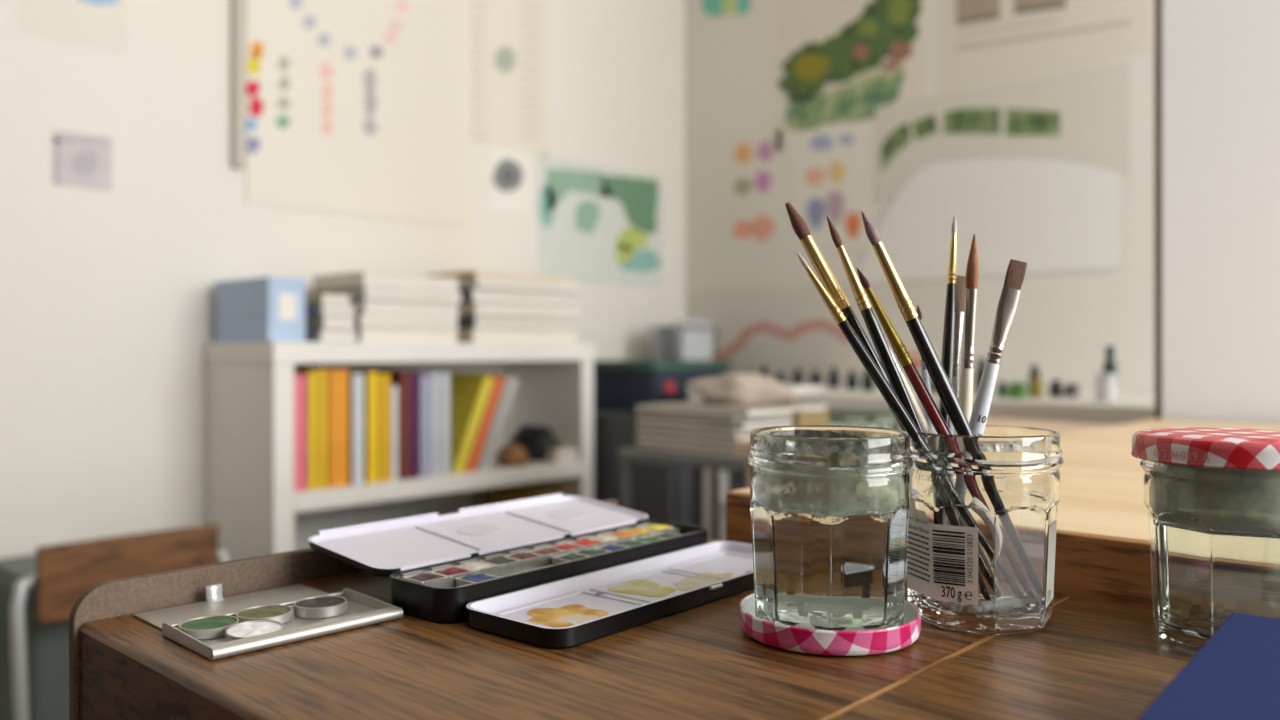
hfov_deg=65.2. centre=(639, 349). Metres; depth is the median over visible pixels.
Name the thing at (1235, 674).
book
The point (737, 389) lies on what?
bundle
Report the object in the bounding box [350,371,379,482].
book
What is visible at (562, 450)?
book
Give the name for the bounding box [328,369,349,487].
book
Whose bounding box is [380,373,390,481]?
book
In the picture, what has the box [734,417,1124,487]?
side table
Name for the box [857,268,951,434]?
paintbrush
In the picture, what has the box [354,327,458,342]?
book
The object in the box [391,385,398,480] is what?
book
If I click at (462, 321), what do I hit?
book
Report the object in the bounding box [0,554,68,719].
crate
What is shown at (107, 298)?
wall
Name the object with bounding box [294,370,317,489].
book
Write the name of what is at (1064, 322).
wall
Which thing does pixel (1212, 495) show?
lidded jar
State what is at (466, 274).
book
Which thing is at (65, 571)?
chair
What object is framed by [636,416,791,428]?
book
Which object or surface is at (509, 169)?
sheet
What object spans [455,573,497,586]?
pan
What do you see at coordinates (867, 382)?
paint bottle
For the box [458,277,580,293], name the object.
book
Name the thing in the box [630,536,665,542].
pan
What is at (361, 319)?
book
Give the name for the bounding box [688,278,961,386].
drawing
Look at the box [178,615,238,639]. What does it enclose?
round pan
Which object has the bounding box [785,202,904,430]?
paintbrush
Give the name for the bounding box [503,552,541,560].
pan
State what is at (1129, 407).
desk
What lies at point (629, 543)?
pan
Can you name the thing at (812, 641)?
lid
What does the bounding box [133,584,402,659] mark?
palette
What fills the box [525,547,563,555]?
pan
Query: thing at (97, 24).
sheet
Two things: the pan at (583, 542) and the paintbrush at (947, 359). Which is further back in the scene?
the pan at (583, 542)
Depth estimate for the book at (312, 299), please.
1.91 m
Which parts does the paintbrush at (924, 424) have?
handle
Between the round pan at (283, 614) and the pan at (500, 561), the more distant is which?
the pan at (500, 561)
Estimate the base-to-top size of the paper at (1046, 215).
0.295 m
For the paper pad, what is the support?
on the desk at (1129, 407)
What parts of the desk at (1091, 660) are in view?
panel, panel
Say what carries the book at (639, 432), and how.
on the book at (639, 439)
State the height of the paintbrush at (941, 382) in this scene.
0.194 m
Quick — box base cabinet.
[594,410,745,526]
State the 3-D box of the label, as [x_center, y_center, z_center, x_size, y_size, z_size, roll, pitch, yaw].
[0.143,0.101,0.487,0.008,0.037,0.041,0,0,-33]
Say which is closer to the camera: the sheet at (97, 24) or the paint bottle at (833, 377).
the sheet at (97, 24)
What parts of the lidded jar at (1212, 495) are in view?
lid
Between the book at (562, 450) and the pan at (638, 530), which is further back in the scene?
the book at (562, 450)
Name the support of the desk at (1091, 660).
on the floor
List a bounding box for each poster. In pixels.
[471,0,547,156]
[538,154,661,287]
[944,0,1151,90]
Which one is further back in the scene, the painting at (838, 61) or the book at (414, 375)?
the painting at (838, 61)
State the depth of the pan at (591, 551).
0.59 m
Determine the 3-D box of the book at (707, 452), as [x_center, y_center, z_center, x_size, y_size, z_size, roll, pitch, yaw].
[0.161,0.172,1.805,0.234,0.010,0.245,0,0,45]
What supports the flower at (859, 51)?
on the painting at (838, 61)
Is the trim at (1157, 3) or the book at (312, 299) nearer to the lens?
the trim at (1157, 3)
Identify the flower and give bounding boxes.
[852,44,869,59]
[882,61,898,69]
[889,42,912,62]
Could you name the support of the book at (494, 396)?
on the bookcase at (254, 504)
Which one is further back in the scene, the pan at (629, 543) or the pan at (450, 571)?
the pan at (629, 543)
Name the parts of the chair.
backrest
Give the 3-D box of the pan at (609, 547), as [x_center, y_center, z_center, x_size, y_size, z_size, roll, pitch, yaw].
[-0.017,0.121,0.603,0.017,0.006,0.017,0,0,40]
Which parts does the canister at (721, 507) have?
lid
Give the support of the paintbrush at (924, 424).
in the jar at (981, 541)
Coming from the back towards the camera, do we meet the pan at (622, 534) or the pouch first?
the pouch
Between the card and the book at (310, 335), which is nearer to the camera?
the book at (310, 335)
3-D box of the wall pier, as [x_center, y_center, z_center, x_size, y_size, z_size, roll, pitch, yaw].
[1.135,-0.415,1.210,0.892,2.900,0.114,0,0,43]
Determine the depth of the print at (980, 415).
0.50 m
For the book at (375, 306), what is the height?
0.028 m
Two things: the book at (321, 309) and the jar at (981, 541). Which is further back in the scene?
the book at (321, 309)
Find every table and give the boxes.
[618,447,746,539]
[726,419,1279,609]
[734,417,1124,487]
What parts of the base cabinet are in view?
drawer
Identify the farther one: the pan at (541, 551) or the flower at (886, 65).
the flower at (886, 65)
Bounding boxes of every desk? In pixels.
[69,499,1196,719]
[689,384,1153,537]
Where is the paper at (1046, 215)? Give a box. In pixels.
[857,158,1119,282]
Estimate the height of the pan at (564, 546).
0.014 m
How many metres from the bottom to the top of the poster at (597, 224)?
0.332 m
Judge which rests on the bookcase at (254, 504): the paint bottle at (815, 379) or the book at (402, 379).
the book at (402, 379)
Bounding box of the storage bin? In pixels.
[594,360,730,411]
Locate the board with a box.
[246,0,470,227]
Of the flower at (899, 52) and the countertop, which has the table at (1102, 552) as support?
the countertop
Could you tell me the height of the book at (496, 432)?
0.224 m
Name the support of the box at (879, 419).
on the side table at (741, 447)
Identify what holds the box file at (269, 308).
on the bookcase at (254, 504)
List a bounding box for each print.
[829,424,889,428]
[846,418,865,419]
[876,61,1129,203]
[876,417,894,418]
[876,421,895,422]
[974,415,985,435]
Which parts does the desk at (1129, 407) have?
leg, drawer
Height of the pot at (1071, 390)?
0.026 m
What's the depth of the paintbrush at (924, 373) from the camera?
0.52 m
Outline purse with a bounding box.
[497,442,529,466]
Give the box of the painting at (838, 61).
[776,0,923,151]
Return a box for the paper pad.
[687,384,822,392]
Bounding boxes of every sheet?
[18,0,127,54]
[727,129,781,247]
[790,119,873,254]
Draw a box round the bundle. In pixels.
[686,372,798,405]
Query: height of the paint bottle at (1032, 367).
0.062 m
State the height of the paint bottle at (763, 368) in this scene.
0.050 m
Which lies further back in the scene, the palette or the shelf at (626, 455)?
the shelf at (626, 455)
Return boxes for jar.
[746,425,912,630]
[904,425,1063,634]
[1131,428,1279,651]
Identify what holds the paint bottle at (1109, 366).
on the desk at (1129, 407)
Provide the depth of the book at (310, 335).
1.91 m
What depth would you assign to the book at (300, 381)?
1.86 m
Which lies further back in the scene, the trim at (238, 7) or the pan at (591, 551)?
the trim at (238, 7)
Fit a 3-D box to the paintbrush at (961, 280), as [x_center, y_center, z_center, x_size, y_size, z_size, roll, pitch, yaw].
[0.163,0.044,0.523,0.018,0.166,0.006,0,0,-30]
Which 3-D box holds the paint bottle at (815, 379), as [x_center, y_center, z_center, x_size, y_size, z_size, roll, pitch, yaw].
[0.430,0.071,2.444,0.028,0.042,0.028,0,0,43]
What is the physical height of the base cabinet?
0.883 m
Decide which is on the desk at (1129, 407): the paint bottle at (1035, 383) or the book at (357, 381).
the paint bottle at (1035, 383)
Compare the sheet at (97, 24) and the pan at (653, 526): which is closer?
the pan at (653, 526)
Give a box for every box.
[308,493,753,649]
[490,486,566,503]
[647,320,717,359]
[792,411,900,429]
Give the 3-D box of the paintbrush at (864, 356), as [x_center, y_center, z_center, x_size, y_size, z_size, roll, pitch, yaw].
[0.134,0.039,0.493,0.113,0.176,0.006,0,0,4]
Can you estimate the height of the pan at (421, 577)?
0.015 m
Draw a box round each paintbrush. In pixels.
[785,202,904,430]
[797,252,919,442]
[827,216,923,432]
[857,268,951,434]
[861,211,973,435]
[880,327,931,433]
[916,305,935,433]
[939,215,956,428]
[949,276,965,434]
[957,234,978,434]
[969,259,1026,435]
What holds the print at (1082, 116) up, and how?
attached to the wall at (1064, 322)
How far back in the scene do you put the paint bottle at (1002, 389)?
1.96 m
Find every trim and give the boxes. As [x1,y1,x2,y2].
[231,0,245,168]
[1154,0,1161,418]
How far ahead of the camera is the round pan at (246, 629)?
0.46 m
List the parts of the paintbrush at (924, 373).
handle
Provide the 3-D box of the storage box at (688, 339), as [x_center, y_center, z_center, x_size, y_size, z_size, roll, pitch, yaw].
[0.121,0.034,2.836,0.147,0.235,0.168,0,0,43]
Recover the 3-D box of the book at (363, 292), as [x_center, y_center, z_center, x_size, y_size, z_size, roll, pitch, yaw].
[-0.527,-0.112,2.105,0.189,0.022,0.236,0,0,43]
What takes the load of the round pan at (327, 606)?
in the palette
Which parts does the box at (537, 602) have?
pan rail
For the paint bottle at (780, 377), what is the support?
on the desk at (1129, 407)
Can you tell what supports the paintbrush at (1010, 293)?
in the jar at (981, 541)
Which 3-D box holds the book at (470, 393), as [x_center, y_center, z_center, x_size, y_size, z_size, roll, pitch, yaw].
[-0.428,0.163,2.219,0.190,0.218,0.115,0,0,43]
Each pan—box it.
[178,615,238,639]
[225,620,284,641]
[236,605,292,623]
[294,595,346,618]
[402,572,447,583]
[429,566,472,577]
[455,561,495,571]
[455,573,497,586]
[480,556,518,565]
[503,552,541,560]
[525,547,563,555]
[547,543,582,550]
[551,553,587,564]
[567,538,601,545]
[572,548,609,555]
[587,535,620,541]
[593,544,627,550]
[605,531,637,537]
[612,540,647,546]
[624,527,655,533]
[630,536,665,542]
[640,524,673,529]
[648,532,681,537]
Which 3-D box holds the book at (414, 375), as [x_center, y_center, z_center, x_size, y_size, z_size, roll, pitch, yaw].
[-0.531,0.152,2.107,0.190,0.219,0.021,0,0,43]
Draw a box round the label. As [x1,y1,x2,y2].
[907,516,972,601]
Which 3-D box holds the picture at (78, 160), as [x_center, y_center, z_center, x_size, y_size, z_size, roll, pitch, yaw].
[-1.019,-0.345,1.828,0.001,0.099,0.101,0,0,43]
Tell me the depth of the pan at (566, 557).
0.57 m
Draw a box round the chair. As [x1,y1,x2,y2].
[10,524,228,719]
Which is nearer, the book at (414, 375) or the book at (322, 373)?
the book at (322, 373)
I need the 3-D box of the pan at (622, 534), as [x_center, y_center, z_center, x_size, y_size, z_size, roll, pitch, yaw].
[-0.011,0.125,0.644,0.017,0.015,0.017,0,0,40]
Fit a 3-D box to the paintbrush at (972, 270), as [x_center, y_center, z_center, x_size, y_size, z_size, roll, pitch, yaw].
[0.169,0.034,0.521,0.007,0.186,0.020,0,0,-10]
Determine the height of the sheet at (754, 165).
0.326 m
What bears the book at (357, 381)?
on the bookcase at (254, 504)
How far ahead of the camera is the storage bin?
2.45 m
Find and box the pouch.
[509,424,559,461]
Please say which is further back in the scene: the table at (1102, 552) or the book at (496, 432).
the book at (496, 432)
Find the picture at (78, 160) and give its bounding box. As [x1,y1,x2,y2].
[52,130,111,190]
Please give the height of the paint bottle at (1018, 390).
0.030 m
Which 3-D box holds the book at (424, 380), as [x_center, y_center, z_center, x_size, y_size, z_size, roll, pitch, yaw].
[-0.513,0.157,2.127,0.190,0.210,0.027,0,0,43]
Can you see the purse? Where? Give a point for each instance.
(512, 454)
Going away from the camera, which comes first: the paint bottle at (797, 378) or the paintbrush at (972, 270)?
the paintbrush at (972, 270)
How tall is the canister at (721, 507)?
0.172 m
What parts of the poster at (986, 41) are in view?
brown panel, brown panel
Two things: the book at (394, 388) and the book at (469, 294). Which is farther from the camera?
the book at (469, 294)
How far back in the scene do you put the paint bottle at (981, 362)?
2.04 m
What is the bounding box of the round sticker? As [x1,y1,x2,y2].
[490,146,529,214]
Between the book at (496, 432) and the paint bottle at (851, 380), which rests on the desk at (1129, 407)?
the paint bottle at (851, 380)
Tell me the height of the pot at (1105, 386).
0.050 m
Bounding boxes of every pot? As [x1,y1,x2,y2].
[1064,384,1079,396]
[1095,373,1116,401]
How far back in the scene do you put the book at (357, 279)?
2.03 m
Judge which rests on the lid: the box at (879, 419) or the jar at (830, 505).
the jar at (830, 505)
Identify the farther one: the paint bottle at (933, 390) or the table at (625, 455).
the paint bottle at (933, 390)
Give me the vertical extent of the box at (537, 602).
0.030 m
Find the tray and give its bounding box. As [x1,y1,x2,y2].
[466,541,753,649]
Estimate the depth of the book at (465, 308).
2.24 m
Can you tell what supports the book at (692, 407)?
on the book at (637, 413)
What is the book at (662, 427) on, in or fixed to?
on the book at (639, 432)
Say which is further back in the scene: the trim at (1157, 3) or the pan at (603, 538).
the trim at (1157, 3)
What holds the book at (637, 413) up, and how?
on the book at (639, 419)
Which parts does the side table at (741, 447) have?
leg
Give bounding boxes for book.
[294,368,327,488]
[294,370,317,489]
[294,374,307,490]
[304,330,356,341]
[305,294,350,304]
[305,304,355,315]
[305,315,355,330]
[313,272,458,291]
[315,287,462,302]
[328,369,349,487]
[349,299,458,315]
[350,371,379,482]
[350,373,364,484]
[354,313,458,328]
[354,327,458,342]
[359,370,418,477]
[363,371,409,479]
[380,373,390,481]
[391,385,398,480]
[419,372,439,475]
[419,375,430,476]
[424,271,575,283]
[440,373,450,474]
[451,373,504,471]
[451,374,494,473]
[454,328,578,343]
[457,316,575,329]
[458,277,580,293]
[458,288,575,305]
[458,302,579,318]
[467,373,520,470]
[542,454,577,462]
[548,446,577,455]
[635,411,791,421]
[635,422,791,435]
[635,443,737,458]
[636,401,827,416]
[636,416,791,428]
[636,429,749,443]
[636,436,733,450]
[1137,613,1279,719]
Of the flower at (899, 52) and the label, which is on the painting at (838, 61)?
the flower at (899, 52)
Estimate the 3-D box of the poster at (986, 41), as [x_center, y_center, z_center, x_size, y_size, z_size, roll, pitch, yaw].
[0.941,-0.874,2.348,0.483,0.449,0.001,0,0,43]
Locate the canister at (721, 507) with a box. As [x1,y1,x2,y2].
[718,502,725,540]
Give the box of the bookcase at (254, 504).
[204,342,594,560]
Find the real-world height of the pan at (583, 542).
0.015 m
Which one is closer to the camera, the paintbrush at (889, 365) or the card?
the paintbrush at (889, 365)
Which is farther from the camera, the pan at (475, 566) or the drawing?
the drawing
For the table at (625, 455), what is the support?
on the floor
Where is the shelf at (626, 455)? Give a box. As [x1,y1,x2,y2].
[618,447,746,472]
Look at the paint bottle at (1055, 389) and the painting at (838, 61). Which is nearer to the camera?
the paint bottle at (1055, 389)
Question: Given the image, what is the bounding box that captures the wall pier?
[1162,0,1279,423]
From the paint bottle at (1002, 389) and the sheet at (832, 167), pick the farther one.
the sheet at (832, 167)
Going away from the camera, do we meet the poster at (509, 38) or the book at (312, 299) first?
the book at (312, 299)
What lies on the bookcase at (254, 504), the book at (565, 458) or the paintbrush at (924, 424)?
the book at (565, 458)
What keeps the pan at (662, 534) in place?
in the box at (537, 602)
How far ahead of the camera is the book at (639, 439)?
1.72 m
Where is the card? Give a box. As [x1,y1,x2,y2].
[700,0,753,23]
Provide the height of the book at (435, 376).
0.215 m
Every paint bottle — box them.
[759,366,768,376]
[774,372,785,383]
[792,368,803,384]
[810,370,821,384]
[828,367,839,387]
[846,371,857,389]
[862,369,873,390]
[930,378,936,392]
[975,358,985,394]
[997,382,1008,396]
[1009,382,1027,398]
[1028,365,1037,393]
[1029,371,1042,397]
[1049,380,1062,396]
[1103,346,1116,383]
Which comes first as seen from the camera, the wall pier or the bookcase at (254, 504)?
the wall pier
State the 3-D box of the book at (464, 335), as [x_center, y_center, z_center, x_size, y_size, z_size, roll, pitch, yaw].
[-0.319,-0.032,2.333,0.178,0.032,0.316,0,0,43]
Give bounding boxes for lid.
[739,593,920,655]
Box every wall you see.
[0,0,684,558]
[685,0,1153,410]
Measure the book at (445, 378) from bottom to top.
0.212 m
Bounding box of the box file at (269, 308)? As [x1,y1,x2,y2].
[215,276,304,341]
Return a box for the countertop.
[732,419,1279,541]
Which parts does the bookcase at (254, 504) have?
panel, shelf, panel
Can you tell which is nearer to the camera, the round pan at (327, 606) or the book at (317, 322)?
the round pan at (327, 606)
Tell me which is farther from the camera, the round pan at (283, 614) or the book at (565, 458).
the book at (565, 458)

